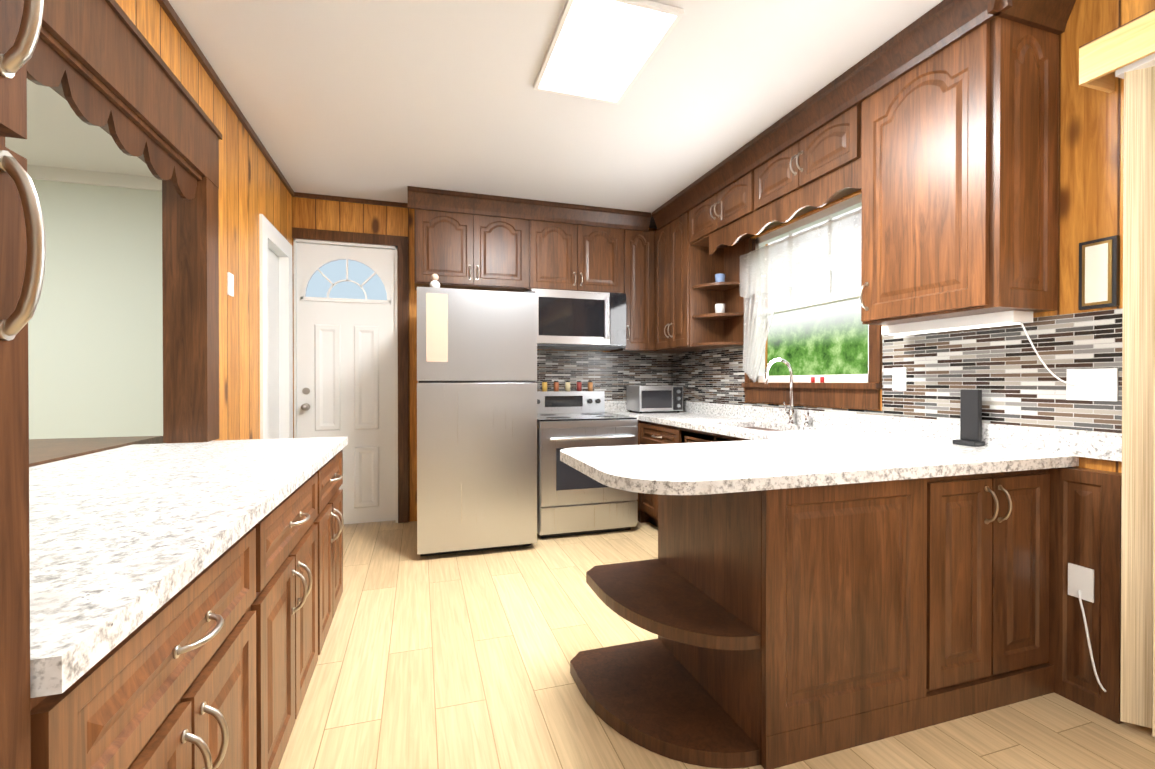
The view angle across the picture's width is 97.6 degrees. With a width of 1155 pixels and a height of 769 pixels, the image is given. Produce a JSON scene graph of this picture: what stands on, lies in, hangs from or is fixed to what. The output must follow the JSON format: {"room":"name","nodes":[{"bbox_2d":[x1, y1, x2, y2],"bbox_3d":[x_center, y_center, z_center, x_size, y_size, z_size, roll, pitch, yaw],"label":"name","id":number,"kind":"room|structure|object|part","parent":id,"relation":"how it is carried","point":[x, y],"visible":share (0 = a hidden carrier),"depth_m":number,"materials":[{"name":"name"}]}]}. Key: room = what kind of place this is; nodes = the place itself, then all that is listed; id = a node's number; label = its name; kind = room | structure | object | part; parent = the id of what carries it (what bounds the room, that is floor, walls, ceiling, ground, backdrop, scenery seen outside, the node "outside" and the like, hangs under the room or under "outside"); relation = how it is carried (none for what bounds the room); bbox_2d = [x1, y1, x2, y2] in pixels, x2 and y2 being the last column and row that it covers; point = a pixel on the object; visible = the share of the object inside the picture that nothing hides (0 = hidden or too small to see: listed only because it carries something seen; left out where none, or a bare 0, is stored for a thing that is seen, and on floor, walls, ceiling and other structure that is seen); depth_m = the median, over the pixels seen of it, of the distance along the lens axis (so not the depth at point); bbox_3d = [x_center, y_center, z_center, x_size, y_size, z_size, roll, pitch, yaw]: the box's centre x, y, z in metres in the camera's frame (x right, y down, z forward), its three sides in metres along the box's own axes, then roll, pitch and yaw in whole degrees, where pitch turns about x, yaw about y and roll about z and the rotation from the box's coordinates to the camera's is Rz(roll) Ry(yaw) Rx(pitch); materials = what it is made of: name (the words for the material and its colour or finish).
{"room":"kitchen","nodes":[
{"label":"kitchen","id":0,"kind":"room"},
{"bbox_2d":[5,0,1154,728],"bbox_3d":[-1.586,-0.212,0.507,7.870,2.830,7.540,0,0,-17],"label":"wall","id":1,"kind":"structure","parent":0,"point":[385,100],"depth_m":2.87,"materials":[{"name":"brown wood"}]},
{"bbox_2d":[27,165,161,190],"bbox_3d":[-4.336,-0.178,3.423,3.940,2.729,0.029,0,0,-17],"label":"crown molding","id":2,"kind":"structure","parent":1,"relation":"attached to","point":[89,177],"depth_m":3.65,"materials":[{"name":"white paint"}]},
{"bbox_2d":[29,436,162,466],"bbox_3d":[-1.964,0.735,1.148,0.567,0.930,2.840,0,0,-17],"label":"sideboard","id":3,"kind":"object","parent":1,"relation":"attached to","point":[43,451],"visible":0.17,"depth_m":2.19,"materials":[{"name":"brown wood"}]},
{"bbox_2d":[27,0,221,442],"bbox_3d":[-1.446,-0.484,1.147,0.190,1.524,2.860,0,0,-17],"label":"trim","id":4,"kind":"structure","parent":1,"relation":"attached to","point":[106,43],"depth_m":2.17,"materials":[{"name":"brown wood"}]},
{"bbox_2d":[157,0,294,196],"bbox_3d":[-1.209,-1.509,0.618,0.020,0.034,7.240,0,0,-17],"label":"trim","id":5,"kind":"structure","parent":1,"relation":"attached to","point":[171,13],"depth_m":2.52,"materials":[{"name":"brown wood"}]},
{"bbox_2d":[227,272,233,296],"bbox_3d":[-1.871,-0.539,2.729,0.010,0.120,0.075,0,0,-17],"label":"light switch","id":6,"kind":"object","parent":1,"relation":"attached to","point":[230,284],"visible":0.93,"depth_m":2.72,"materials":[{"name":"white plastic"}]},
{"bbox_2d":[259,214,292,438],"bbox_3d":[-2.220,0.045,3.600,0.172,2.279,0.800,0,0,-17],"label":"trim","id":7,"kind":"structure","parent":1,"relation":"attached to","point":[276,337],"depth_m":3.75,"materials":[{"name":"white paint"}]},
{"bbox_2d":[296,243,395,523],"bbox_3d":[-1.919,0.008,4.207,0.756,2.326,0.130,0,0,-17],"label":"entry door","id":8,"kind":"structure","parent":1,"relation":"in","point":[346,348],"depth_m":4.24,"materials":[{"name":"white paint"}]},
{"bbox_2d":[292,227,408,522],"bbox_3d":[-1.895,-0.040,4.273,0.884,2.445,0.168,0,0,-17],"label":"door frame","id":9,"kind":"structure","parent":1,"relation":"attached to","point":[398,245],"depth_m":4.31,"materials":[{"name":"wood"},{"name":"dark wood"}]},
{"bbox_2d":[295,192,407,207],"bbox_3d":[-1.842,-1.529,4.202,0.890,0.034,0.020,0,0,-17],"label":"trim","id":10,"kind":"structure","parent":1,"relation":"attached to","point":[297,194],"depth_m":4.18,"materials":[{"name":"brown wood"}]},
{"bbox_2d":[411,202,538,291],"bbox_3d":[-0.877,-1.116,4.331,0.987,0.605,0.347,0,0,-17],"label":"upper cabinet","id":11,"kind":"object","parent":1,"relation":"attached to","point":[466,240],"depth_m":4.17,"materials":[{"name":"brown wood"}]},
{"bbox_2d":[539,218,626,293],"bbox_3d":[-0.080,-1.117,4.580,0.932,0.605,0.347,0,0,-17],"label":"upper cabinet","id":12,"kind":"object","parent":1,"relation":"attached to","point":[574,256],"depth_m":4.44,"materials":[{"name":"brown wood"}]},
{"bbox_2d":[528,288,625,350],"bbox_3d":[-0.031,-0.567,4.530,0.860,0.485,0.478,0,0,-17],"label":"over-the-range microwave","id":13,"kind":"object","parent":12,"relation":"attached to","point":[576,320],"visible":0.9,"depth_m":4.35,"materials":[{"name":"silver metal"}]},
{"bbox_2d":[535,350,670,400],"bbox_3d":[0.174,-0.021,4.848,1.560,0.600,0.006,0,0,-17],"label":"tile backsplash","id":14,"kind":"structure","parent":1,"relation":"attached to","point":[611,373],"depth_m":4.87,"materials":[{"name":"tile"}]},
{"bbox_2d":[534,0,683,104],"bbox_3d":[0.104,-1.525,2.333,0.470,0.020,0.710,0,0,-17],"label":"ceiling light panel","id":15,"kind":"object","parent":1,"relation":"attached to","point":[605,51],"visible":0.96,"depth_m":2.27,"materials":[{"name":"white paint"}]},
{"bbox_2d":[605,401,626,412],"bbox_3d":[0.589,0.208,4.968,0.711,0.100,0.019,0,0,-17],"label":"backsplash","id":16,"kind":"structure","parent":1,"relation":"attached to","point":[609,405],"depth_m":4.89,"materials":[{"name":"white stone"}]},
{"bbox_2d":[610,226,655,352],"bbox_3d":[0.494,-0.865,4.761,0.395,1.110,0.347,0,0,-17],"label":"upper cabinet","id":17,"kind":"object","parent":1,"relation":"attached to","point":[640,296],"depth_m":4.61,"materials":[{"name":"brown wood"}]},
{"bbox_2d":[645,351,679,352],"bbox_3d":[0.837,-0.866,4.847,0.347,1.110,0.389,0,0,-17],"label":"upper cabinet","id":18,"kind":"object","parent":1,"relation":"attached to","point":[652,351],"depth_m":4.92,"materials":[{"name":"brown wood"}]},
{"bbox_2d":[653,208,728,351],"bbox_3d":[0.970,-0.864,4.423,0.347,1.110,0.598,0,0,-17],"label":"upper cabinet","id":19,"kind":"object","parent":1,"relation":"attached to","point":[687,292],"depth_m":4.17,"materials":[{"name":"brown wood"}]},
{"bbox_2d":[715,273,724,312],"bbox_3d":[1.149,-0.722,4.073,0.078,0.329,0.080,0,0,-17],"label":"cups","id":20,"kind":"object","parent":19,"relation":"on","point":[720,308],"visible":0.65,"depth_m":4.04,"materials":[{"name":"white"}]},
{"bbox_2d":[685,172,780,247],"bbox_3d":[1.192,-1.270,3.708,0.347,0.290,0.895,0,0,-17],"label":"upper cabinet","id":21,"kind":"object","parent":1,"relation":"attached to","point":[717,220],"depth_m":3.64,"materials":[{"name":"brown wood"}]},
{"bbox_2d":[745,96,856,223],"bbox_3d":[1.423,-1.266,2.970,0.347,0.290,0.897,0,0,-17],"label":"upper cabinet","id":22,"kind":"object","parent":1,"relation":"attached to","point":[812,170],"depth_m":2.86,"materials":[{"name":"brown wood"}]},
{"bbox_2d":[742,193,881,409],"bbox_3d":[1.514,-0.490,3.353,0.135,1.255,1.205,0,0,-17],"label":"window","id":23,"kind":"structure","parent":1,"relation":"in","point":[857,391],"depth_m":3.20,"materials":[{"name":"white paint"}]},
{"bbox_2d":[740,208,861,381],"bbox_3d":[1.462,-0.497,3.245,0.068,0.970,1.370,0,0,-17],"label":"lace curtain","id":24,"kind":"object","parent":23,"relation":"hanging from","point":[751,352],"visible":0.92,"depth_m":3.49,"materials":[{"name":"lace"},{"name":"white fabric"}]},
{"bbox_2d":[811,377,823,382],"bbox_3d":[1.519,-0.029,3.197,0.023,0.034,0.104,0,0,-17],"label":"cups","id":25,"kind":"object","parent":23,"relation":"on","point":[813,379],"depth_m":3.19,"materials":[{"name":"red"}]},
{"bbox_2d":[671,308,1122,432],"bbox_3d":[1.462,-0.068,3.435,0.006,0.468,3.470,0,0,-17],"label":"tile backsplash","id":26,"kind":"structure","parent":1,"relation":"attached to","point":[1009,375],"depth_m":2.24,"materials":[{"name":"tile"}]},
{"bbox_2d":[893,367,905,390],"bbox_3d":[1.696,-0.029,2.663,0.006,0.120,0.075,0,0,-17],"label":"outlet","id":27,"kind":"object","parent":26,"relation":"attached to","point":[899,378],"visible":1,"depth_m":2.66,"materials":[{"name":"white plastic"}]},
{"bbox_2d":[1066,368,1117,400],"bbox_3d":[1.933,0.000,1.901,0.010,0.120,0.150,0,0,-17],"label":"electrical outlet","id":28,"kind":"object","parent":26,"relation":"attached to","point":[1100,384],"visible":1,"depth_m":1.89,"materials":[{"name":"white plastic"}]},
{"bbox_2d":[680,401,1121,460],"bbox_3d":[1.456,0.217,3.424,0.020,0.100,3.447,0,0,-17],"label":"backsplash","id":29,"kind":"structure","parent":1,"relation":"attached to","point":[1081,443],"depth_m":2.43,"materials":[{"name":"white stone"}]},
{"bbox_2d":[853,4,1064,324],"bbox_3d":[1.649,-0.852,2.249,0.347,1.110,0.618,0,0,-17],"label":"upper cabinet","id":30,"kind":"object","parent":1,"relation":"attached to","point":[932,133],"depth_m":2.02,"materials":[{"name":"brown wood"}]},
{"bbox_2d":[881,310,1074,385],"bbox_3d":[1.735,-0.145,2.262,0.166,0.302,0.712,0,0,-17],"label":"under-cabinet light","id":31,"kind":"object","parent":30,"relation":"attached to","point":[1007,318],"visible":1,"depth_m":2.18,"materials":[{"name":"white plastic"}]},
{"bbox_2d":[1078,235,1119,309],"bbox_3d":[1.937,-0.412,1.879,0.023,0.255,0.110,0,0,-17],"label":"frame","id":32,"kind":"object","parent":1,"relation":"attached to","point":[1099,273],"visible":0.95,"depth_m":1.87,"materials":[{"name":"black"}]},
{"bbox_2d":[1079,9,1154,92],"bbox_3d":[2.277,-1.129,0.533,0.172,0.135,2.715,0,0,-17],"label":"valance box","id":33,"kind":"object","parent":1,"relation":"attached to","point":[1103,58],"visible":1,"depth_m":1.71,"materials":[{"name":"beige wood"}]},
{"bbox_2d":[1115,53,1154,736],"bbox_3d":[2.291,0.033,0.542,0.064,2.280,2.590,0,0,-17],"label":"vertical blinds","id":34,"kind":"object","parent":1,"relation":"attached to","point":[1137,687],"visible":0.88,"depth_m":1.73,"materials":[{"name":"light fabric"},{"name":"white paint"}]},
{"bbox_2d":[278,520,1154,768],"bbox_3d":[-1.586,1.233,0.515,7.870,0.060,7.540,0,0,-17],"label":"floor","id":35,"kind":"structure","parent":0,"point":[461,660],"depth_m":1.98,"materials":[{"name":"wood"}]},
{"bbox_2d":[0,0,45,768],"bbox_3d":[-0.651,0.057,-0.127,0.628,2.300,1.170,0,0,-17],"label":"pantry cabinet","id":36,"kind":"object","parent":35,"relation":"on","point":[22,249],"visible":1,"depth_m":0.49,"materials":[{"name":"brown wood"}]},
{"bbox_2d":[30,509,276,768],"bbox_3d":[-0.965,0.761,0.826,0.597,0.880,0.824,0,0,-17],"label":"base cabinet","id":37,"kind":"object","parent":35,"relation":"on","point":[184,599],"depth_m":0.87,"materials":[{"name":"brown wood"}]},
{"bbox_2d":[29,437,347,700],"bbox_3d":[-1.162,0.298,1.488,0.617,0.040,2.206,0,0,-17],"label":"countertop","id":38,"kind":"structure","parent":37,"relation":"on","point":[110,548],"depth_m":0.97,"materials":[{"name":"white stone"}]},
{"bbox_2d":[277,469,328,768],"bbox_3d":[-1.180,0.758,1.514,0.597,0.880,0.922,0,0,-17],"label":"base cabinet","id":39,"kind":"object","parent":35,"relation":"on","point":[302,599],"depth_m":1.64,"materials":[{"name":"brown wood"}]},
{"bbox_2d":[325,449,343,627],"bbox_3d":[-1.383,0.754,2.165,0.597,0.880,0.746,0,0,-17],"label":"base cabinet","id":40,"kind":"object","parent":35,"relation":"on","point":[334,521],"depth_m":2.31,"materials":[{"name":"brown wood"}]},
{"bbox_2d":[417,287,536,556],"bbox_3d":[-0.808,0.258,3.905,0.820,1.852,0.862,0,0,-17],"label":"fridge","id":41,"kind":"object","parent":35,"relation":"on","point":[476,421],"visible":1,"depth_m":3.49,"materials":[{"name":"silver metal"}]},
{"bbox_2d":[430,274,439,287],"bbox_3d":[-0.993,-0.713,3.518,0.070,0.117,0.070,0,0,-17],"label":"topper","id":42,"kind":"object","parent":41,"relation":"on","point":[434,283],"visible":0.79,"depth_m":3.50,"materials":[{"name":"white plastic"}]},
{"bbox_2d":[537,391,637,537],"bbox_3d":[-0.011,0.625,4.290,0.800,1.115,0.908,0,0,-17],"label":"range","id":43,"kind":"object","parent":35,"relation":"on","point":[571,501],"visible":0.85,"depth_m":3.92,"materials":[{"name":"silver metal"}]},
{"bbox_2d":[542,381,546,391],"bbox_3d":[-0.300,0.014,4.624,0.046,0.100,0.046,0,0,-32],"label":"spice jar","id":44,"kind":"object","parent":43,"relation":"on","point":[544,384],"depth_m":4.60,"materials":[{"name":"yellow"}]},
{"bbox_2d":[554,381,558,390],"bbox_3d":[-0.195,0.014,4.657,0.046,0.100,0.046,0,0,-32],"label":"spice jar","id":45,"kind":"object","parent":43,"relation":"on","point":[556,384],"depth_m":4.64,"materials":[{"name":"brown glass"}]},
{"bbox_2d":[565,381,569,390],"bbox_3d":[-0.090,0.014,4.690,0.046,0.100,0.046,0,0,-32],"label":"spice jar","id":46,"kind":"object","parent":43,"relation":"on","point":[567,386],"depth_m":4.67,"materials":[{"name":"brown glass"}]},
{"bbox_2d":[577,381,581,390],"bbox_3d":[0.015,0.014,4.723,0.046,0.100,0.046,0,0,-32],"label":"spice jar","id":47,"kind":"object","parent":43,"relation":"on","point":[579,384],"depth_m":4.70,"materials":[{"name":"brown glass"}]},
{"bbox_2d":[588,381,592,390],"bbox_3d":[0.120,0.014,4.756,0.046,0.100,0.046,0,0,-32],"label":"spice jar","id":48,"kind":"object","parent":43,"relation":"on","point":[590,384],"depth_m":4.74,"materials":[{"name":"brown glass"}]},
{"bbox_2d":[636,417,683,523],"bbox_3d":[0.908,0.744,4.018,0.712,0.880,0.795,0,0,-17],"label":"base cabinet","id":49,"kind":"object","parent":35,"relation":"on","point":[649,432],"depth_m":4.08,"materials":[{"name":"brown wood"}]},
{"bbox_2d":[684,425,771,440],"bbox_3d":[1.174,0.748,3.293,0.638,0.880,1.052,0,0,-17],"label":"base cabinet","id":50,"kind":"object","parent":35,"relation":"on","point":[689,434],"depth_m":3.34,"materials":[{"name":"brown wood"}]},
{"bbox_2d":[611,409,863,440],"bbox_3d":[0.966,0.285,3.799,0.732,0.040,2.476,0,0,-17],"label":"countertop","id":51,"kind":"structure","parent":50,"relation":"on","point":[693,420],"depth_m":3.44,"materials":[{"name":"white stone"}]},
{"bbox_2d":[627,386,682,412],"bbox_3d":[0.728,0.136,4.721,0.440,0.245,0.341,0,0,-17],"label":"toaster oven","id":52,"kind":"object","parent":51,"relation":"on","point":[640,399],"visible":1,"depth_m":4.60,"materials":[{"name":"silver metal"}]},
{"bbox_2d":[765,358,809,426],"bbox_3d":[1.349,0.046,3.284,0.238,0.440,0.224,0,0,-17],"label":"faucet","id":53,"kind":"object","parent":51,"relation":"on","point":[790,413],"visible":0.98,"depth_m":3.34,"materials":[{"name":"silver metal"}]},
{"bbox_2d":[652,481,911,768],"bbox_3d":[0.791,0.755,2.019,0.666,0.880,0.743,0,0,-17],"label":"base cabinet","id":54,"kind":"object","parent":35,"relation":"on","point":[825,583],"depth_m":1.67,"materials":[{"name":"brown wood"}]},
{"bbox_2d":[560,433,1078,500],"bbox_3d":[0.915,0.295,2.057,1.868,0.040,0.820,0,0,-17],"label":"countertop","id":55,"kind":"structure","parent":54,"relation":"on","point":[677,468],"depth_m":1.83,"materials":[{"name":"white stone"}]},
{"bbox_2d":[952,389,984,446],"bbox_3d":[1.758,0.147,2.272,0.065,0.250,0.100,0,0,-17],"label":"stand","id":56,"kind":"object","parent":55,"relation":"on","point":[970,417],"visible":0.96,"depth_m":2.26,"materials":[{"name":"black"}]},
{"bbox_2d":[912,461,1105,730],"bbox_3d":[1.435,0.754,2.174,0.807,0.880,0.986,0,0,-17],"label":"base cabinet","id":57,"kind":"object","parent":35,"relation":"on","point":[1001,583],"depth_m":1.86,"materials":[{"name":"brown wood"}]},
{"bbox_3d":[1.868,0.887,1.856,0.026,0.423,0.118,0,0,-17],"label":"electrical outlet panel","id":58,"kind":"part","parent":57,"relation":"part of","materials":[{"name":"white plastic"}]},
{"label":"outside","id":59,"kind":"structure","parent":0,"visible":0},
{"bbox_2d":[767,206,867,375],"bbox_3d":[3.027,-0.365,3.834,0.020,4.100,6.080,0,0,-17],"label":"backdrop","id":60,"kind":"structure","parent":59,"point":[830,339],"depth_m":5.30,"materials":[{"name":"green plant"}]}
]}

